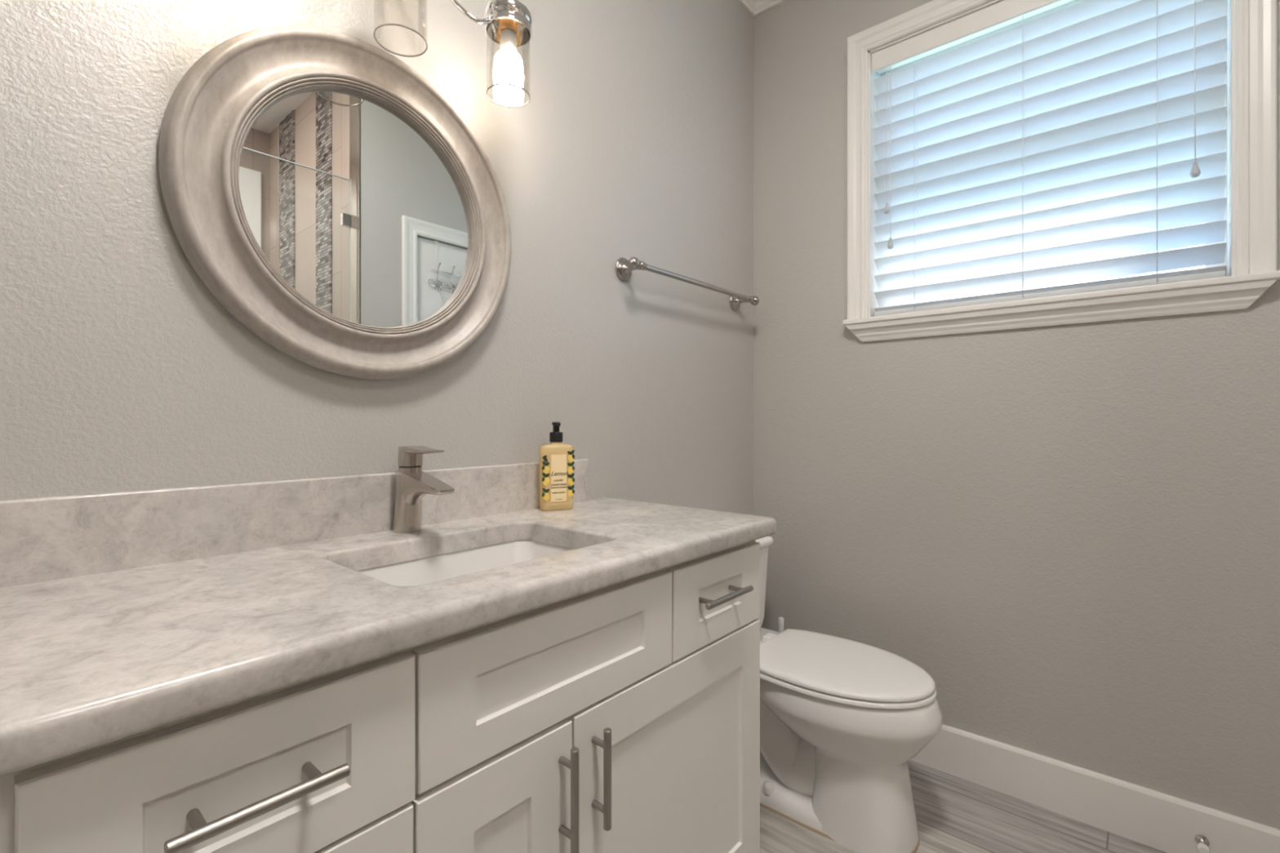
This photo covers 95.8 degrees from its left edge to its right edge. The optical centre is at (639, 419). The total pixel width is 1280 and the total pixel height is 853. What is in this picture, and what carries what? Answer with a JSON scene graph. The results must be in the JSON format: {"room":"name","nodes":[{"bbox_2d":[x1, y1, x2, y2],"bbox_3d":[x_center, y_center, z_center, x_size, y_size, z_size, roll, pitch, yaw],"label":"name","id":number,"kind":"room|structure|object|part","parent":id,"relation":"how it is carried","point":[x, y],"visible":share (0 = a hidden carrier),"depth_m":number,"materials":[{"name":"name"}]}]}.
{"room":"bathroom","nodes":[
{"label":"bathroom","id":0,"kind":"room"},
{"bbox_2d":[0,0,753,515],"bbox_3d":[-0.598,-0.305,1.113,0.100,2.790,3.340,0,0,41],"label":"wall","id":1,"kind":"structure","parent":0,"point":[121,370],"depth_m":1.24,"materials":[{"name":"grey paint"}]},
{"bbox_2d":[0,458,588,587],"bbox_3d":[-0.511,0.163,1.121,0.020,0.116,1.125,0,0,41],"label":"backsplash","id":2,"kind":"structure","parent":1,"relation":"attached to","point":[51,538],"depth_m":0.92,"materials":[{"name":"stone"}]},
{"bbox_2d":[158,26,511,379],"bbox_3d":[-0.510,-0.396,1.106,0.041,0.637,0.637,0,0,41],"label":"mirror","id":3,"kind":"object","parent":1,"relation":"attached to","point":[331,198],"visible":1,"depth_m":1.05,"materials":[{"name":"beige paint"}]},
{"bbox_3d":[-0.518,-0.396,1.113,0.004,0.434,0.434,0,0,41],"label":"glass","id":4,"kind":"part","parent":3,"relation":"part of","materials":[{"name":"white mirror"}]},
{"bbox_2d":[373,0,531,107],"bbox_3d":[-0.458,-0.855,1.053,0.188,0.378,0.555,0,0,41],"label":"vanity light","id":5,"kind":"object","parent":1,"relation":"attached to","point":[508,23],"visible":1,"depth_m":1.17,"materials":[{"name":"silver metal"}]},
{"bbox_3d":[-0.402,-0.882,1.124,0.221,0.203,0.028,0,0,-16],"label":"arm","id":6,"kind":"part","parent":5,"relation":"part of","materials":[{"name":"silver metal"}]},
{"bbox_3d":[-0.272,-0.710,1.197,0.064,0.086,0.064,0,0,41],"label":"bulb","id":7,"kind":"part","parent":5,"relation":"part of","materials":[{"name":"white glass"}]},
{"bbox_2d":[499,17,517,34],"bbox_3d":[-0.272,-0.830,1.197,0.042,0.063,0.042,0,0,41],"label":"socket","id":8,"kind":"object","parent":5,"relation":"attached to","point":[507,26],"depth_m":1.18,"materials":[{"name":"gold metal"}]},
{"bbox_2d":[615,257,759,311],"bbox_3d":[0.181,-0.432,1.874,0.084,0.067,0.700,0,0,41],"label":"towel bar","id":9,"kind":"object","parent":1,"relation":"attached to","point":[624,267],"visible":1,"depth_m":1.74,"materials":[{"name":"grey metal"}]},
{"bbox_3d":[-0.018,-0.432,1.646,0.080,0.067,0.067,0,0,41],"label":"wall post","id":10,"kind":"part","parent":9,"relation":"part of","materials":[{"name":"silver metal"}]},
{"bbox_3d":[0.378,-0.432,2.104,0.080,0.067,0.067,0,0,41],"label":"wall post","id":11,"kind":"part","parent":9,"relation":"part of","materials":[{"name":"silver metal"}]},
{"bbox_2d":[737,0,756,17],"bbox_3d":[-0.535,-1.628,1.033,0.100,0.144,3.100,0,0,41],"label":"crown molding","id":12,"kind":"structure","parent":1,"relation":"attached to","point":[749,5],"depth_m":2.19,"materials":[{"name":"white paint"}]},
{"bbox_2d":[760,760,1166,852],"bbox_3d":[0.511,1.140,0.163,3.020,0.100,3.350,0,0,41],"label":"floor","id":13,"kind":"structure","parent":0,"point":[954,814],"depth_m":1.54,"materials":[{"name":"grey wood"}]},
{"bbox_2d":[0,539,759,852],"bbox_3d":[-0.283,0.673,0.989,0.531,0.833,1.164,0,0,41],"label":"vanity cabinet","id":14,"kind":"object","parent":13,"relation":"on","point":[624,717],"visible":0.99,"depth_m":0.74,"materials":[{"name":"white paint"}]},
{"bbox_3d":[-0.384,0.351,0.502,0.036,0.010,0.010,0,0,41],"label":"handle post","id":15,"kind":"part","parent":14,"relation":"part of","materials":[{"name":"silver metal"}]},
{"bbox_3d":[-0.367,0.354,0.553,0.018,0.167,0.314,0,0,41],"label":"drawer","id":16,"kind":"part","parent":14,"relation":"part of","materials":[{"name":"white paint"}]},
{"bbox_3d":[-0.340,0.351,0.526,0.012,0.012,0.144,0,0,41],"label":"handle","id":17,"kind":"part","parent":14,"relation":"part of","materials":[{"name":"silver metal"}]},
{"bbox_3d":[-0.323,0.351,0.573,0.036,0.010,0.010,0,0,41],"label":"handle post","id":18,"kind":"part","parent":14,"relation":"part of","materials":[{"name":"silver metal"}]},
{"bbox_3d":[-0.368,0.567,0.552,0.018,0.247,0.311,0,0,41],"label":"drawer","id":19,"kind":"part","parent":14,"relation":"part of","materials":[{"name":"white paint"}]},
{"bbox_2d":[0,497,776,777],"bbox_3d":[-0.292,0.236,0.993,0.519,0.038,1.218,0,0,41],"label":"countertop","id":20,"kind":"structure","parent":14,"relation":"on","point":[89,661],"depth_m":0.67,"materials":[{"name":"stone"}]},
{"bbox_2d":[392,445,454,533],"bbox_3d":[-0.408,0.134,1.087,0.168,0.166,0.051,0,0,41],"label":"faucet","id":21,"kind":"object","parent":20,"relation":"on","point":[412,483],"visible":1,"depth_m":1.10,"materials":[{"name":"silver metal"}]},
{"bbox_3d":[-0.443,0.070,1.117,0.047,0.037,0.045,0,0,41],"label":"lever","id":22,"kind":"part","parent":21,"relation":"part of","materials":[{"name":"silver metal"}]},
{"bbox_3d":[-0.410,0.060,1.088,0.117,0.018,0.041,0,0,41],"label":"lever blade","id":23,"kind":"part","parent":21,"relation":"part of","materials":[{"name":"silver metal"}]},
{"bbox_3d":[-0.402,0.139,1.082,0.153,0.078,0.045,0,0,41],"label":"spout","id":24,"kind":"part","parent":21,"relation":"part of","materials":[{"name":"silver metal"}]},
{"bbox_2d":[355,539,576,586],"bbox_3d":[-0.276,0.329,0.994,0.324,0.146,0.458,0,0,41],"label":"sink","id":25,"kind":"object","parent":20,"relation":"in","point":[419,571],"visible":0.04,"depth_m":1.12,"materials":[{"name":"white ceramic"}]},
{"bbox_2d":[538,422,574,511],"bbox_3d":[-0.200,0.111,1.388,0.081,0.210,0.050,0,0,-22],"label":"soap bottle","id":26,"kind":"object","parent":20,"relation":"on","point":[556,458],"visible":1,"depth_m":1.37,"materials":[{"name":"yellow plastic"}]},
{"bbox_3d":[-0.185,0.704,0.764,0.018,0.522,0.242,0,0,41],"label":"door","id":27,"kind":"part","parent":14,"relation":"part of","materials":[{"name":"white paint"}]},
{"bbox_3d":[-0.105,0.353,0.856,0.018,0.164,0.479,0,0,41],"label":"false drawer","id":28,"kind":"part","parent":14,"relation":"part of","materials":[{"name":"white paint"}]},
{"bbox_3d":[-0.103,0.489,0.823,0.029,0.010,0.010,0,0,41],"label":"handle post","id":29,"kind":"part","parent":14,"relation":"part of","materials":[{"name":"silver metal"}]},
{"bbox_3d":[-0.103,0.589,0.823,0.029,0.010,0.010,0,0,41],"label":"handle post","id":30,"kind":"part","parent":14,"relation":"part of","materials":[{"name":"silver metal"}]},
{"bbox_3d":[-0.092,0.539,0.814,0.012,0.150,0.012,0,0,41],"label":"handle","id":31,"kind":"part","parent":14,"relation":"part of","materials":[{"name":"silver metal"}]},
{"bbox_3d":[-0.059,0.488,0.873,0.029,0.010,0.010,0,0,41],"label":"handle post","id":32,"kind":"part","parent":14,"relation":"part of","materials":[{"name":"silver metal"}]},
{"bbox_3d":[-0.059,0.586,0.873,0.029,0.010,0.010,0,0,41],"label":"handle post","id":33,"kind":"part","parent":14,"relation":"part of","materials":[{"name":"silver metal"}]},
{"bbox_3d":[-0.049,0.537,0.864,0.012,0.148,0.012,0,0,41],"label":"handle","id":34,"kind":"part","parent":14,"relation":"part of","materials":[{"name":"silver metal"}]},
{"bbox_3d":[0.077,0.703,1.067,0.018,0.525,0.552,0,0,41],"label":"door","id":35,"kind":"part","parent":14,"relation":"part of","materials":[{"name":"white paint"}]},
{"bbox_3d":[0.127,0.345,1.095,0.036,0.010,0.010,0,0,41],"label":"handle post","id":36,"kind":"part","parent":14,"relation":"part of","materials":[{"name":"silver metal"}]},
{"bbox_3d":[0.156,0.353,1.158,0.018,0.164,0.310,0,0,41],"label":"drawer","id":37,"kind":"part","parent":14,"relation":"part of","materials":[{"name":"white paint"}]},
{"bbox_3d":[0.176,0.345,1.124,0.012,0.012,0.158,0,0,41],"label":"handle","id":38,"kind":"part","parent":14,"relation":"part of","materials":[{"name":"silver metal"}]},
{"bbox_3d":[0.197,0.345,1.176,0.036,0.010,0.010,0,0,41],"label":"handle post","id":39,"kind":"part","parent":14,"relation":"part of","materials":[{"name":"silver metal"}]},
{"bbox_2d":[777,617,784,632],"bbox_3d":[0.508,0.902,2.081,0.104,0.376,0.104,0,0,41],"label":"toilet brush","id":40,"kind":"object","parent":13,"relation":"on","point":[780,620],"visible":0.16,"depth_m":2.07,"materials":[{"name":"white plastic"}]},
{"bbox_2d":[755,535,942,852],"bbox_3d":[0.461,0.742,1.679,0.754,0.696,0.440,0,0,41],"label":"toilet","id":41,"kind":"object","parent":13,"relation":"on","point":[842,721],"visible":0.66,"depth_m":1.49,"materials":[{"name":"white ceramic"}]},
{"bbox_3d":[0.248,0.562,1.862,0.178,0.272,0.416,0,0,41],"label":"tank","id":42,"kind":"part","parent":41,"relation":"part of","materials":[{"name":"white ceramic"}]},
{"bbox_3d":[0.250,0.410,1.861,0.197,0.032,0.440,0,0,41],"label":"tank lid","id":43,"kind":"part","parent":41,"relation":"part of","materials":[{"name":"white ceramic"}]},
{"bbox_3d":[0.556,0.676,1.597,0.470,0.015,0.370,0,0,41],"label":"lid","id":44,"kind":"part","parent":41,"relation":"part of","materials":[{"name":"white plastic"}]},
{"bbox_3d":[0.552,0.694,1.600,0.482,0.012,0.372,0,0,41],"label":"seat","id":45,"kind":"part","parent":41,"relation":"part of","materials":[{"name":"white plastic"}]},
{"bbox_3d":[0.550,0.896,1.602,0.519,0.388,0.367,0,0,41],"label":"bowl","id":46,"kind":"part","parent":41,"relation":"part of","materials":[{"name":"white ceramic"}]},
{"bbox_2d":[753,0,1279,829],"bbox_3d":[1.591,-0.305,1.338,2.920,2.790,0.140,0,0,41],"label":"wall","id":47,"kind":"structure","parent":0,"point":[1073,530],"depth_m":1.67,"materials":[{"name":"grey paint"}]},
{"bbox_2d":[753,0,786,17],"bbox_3d":[1.013,-1.628,1.678,1.600,0.144,0.100,0,0,41],"label":"crown molding","id":48,"kind":"structure","parent":47,"relation":"attached to","point":[762,6],"depth_m":2.19,"materials":[{"name":"white paint"}]},
{"bbox_2d":[842,0,1279,342],"bbox_3d":[1.130,-0.784,1.706,1.010,1.045,0.185,0,0,41],"label":"window","id":49,"kind":"structure","parent":47,"relation":"in","point":[1251,260],"depth_m":1.49,"materials":[{"name":"white paint"}]},
{"bbox_2d":[871,0,1226,316],"bbox_3d":[1.128,-0.782,1.704,0.852,0.904,0.078,0,0,41],"label":"window blind","id":50,"kind":"object","parent":49,"relation":"attached to","point":[1055,138],"visible":0.94,"depth_m":1.66,"materials":[{"name":"white paint"}]},
{"bbox_3d":[0.824,-0.942,1.932,0.004,0.457,0.003,0,0,-4],"label":"pull cord","id":51,"kind":"part","parent":50,"relation":"part of","materials":[{"name":"white fabric"}]},
{"bbox_3d":[0.833,-0.881,1.923,0.004,0.577,0.003,0,0,-4],"label":"pull cord","id":52,"kind":"part","parent":50,"relation":"part of","materials":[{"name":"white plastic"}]},
{"bbox_3d":[0.911,-0.765,1.902,0.002,0.870,0.062,0,0,41],"label":"ladder cord","id":53,"kind":"part","parent":50,"relation":"part of","materials":[{"name":"white fabric"}]},
{"bbox_3d":[1.135,-0.765,1.708,0.002,0.870,0.062,0,0,41],"label":"ladder cord","id":54,"kind":"part","parent":50,"relation":"part of","materials":[{"name":"white fabric"}]},
{"bbox_3d":[1.133,-0.356,1.712,0.845,0.019,0.052,0,0,41],"label":"rail","id":55,"kind":"part","parent":50,"relation":"part of","materials":[{"name":"white plastic"}]},
{"bbox_3d":[1.356,-0.765,1.517,0.002,0.870,0.062,0,0,41],"label":"ladder cord","id":56,"kind":"part","parent":50,"relation":"part of","materials":[{"name":"white fabric"}]},
{"bbox_3d":[1.387,-0.900,1.445,0.004,0.539,0.003,0,0,-4],"label":"pull cord","id":57,"kind":"part","parent":50,"relation":"part of","materials":[{"name":"white fabric"}]},
{"bbox_3d":[1.174,-0.792,1.757,0.854,0.885,0.030,0,0,41],"label":"sash","id":58,"kind":"part","parent":49,"relation":"part of","materials":[{"name":"white paint"}]},
{"bbox_2d":[910,724,1279,852],"bbox_3d":[1.040,1.020,1.710,1.600,0.140,0.015,0,0,41],"label":"baseboard","id":59,"kind":"structure","parent":47,"relation":"attached to","point":[1166,823],"depth_m":1.55,"materials":[{"name":"white paint"}]},
{"bbox_2d":[1194,834,1210,852],"bbox_3d":[1.356,1.028,1.394,0.026,0.026,0.051,0,0,41],"label":"door stop","id":60,"kind":"object","parent":59,"relation":"attached to","point":[1202,842],"visible":1,"depth_m":1.39,"materials":[{"name":"silver metal"}]},
{"bbox_3d":[1.363,1.028,1.402,0.026,0.026,0.030,0,0,41],"label":"stem","id":61,"kind":"part","parent":60,"relation":"part of","materials":[{"name":"silver metal"}]}
]}

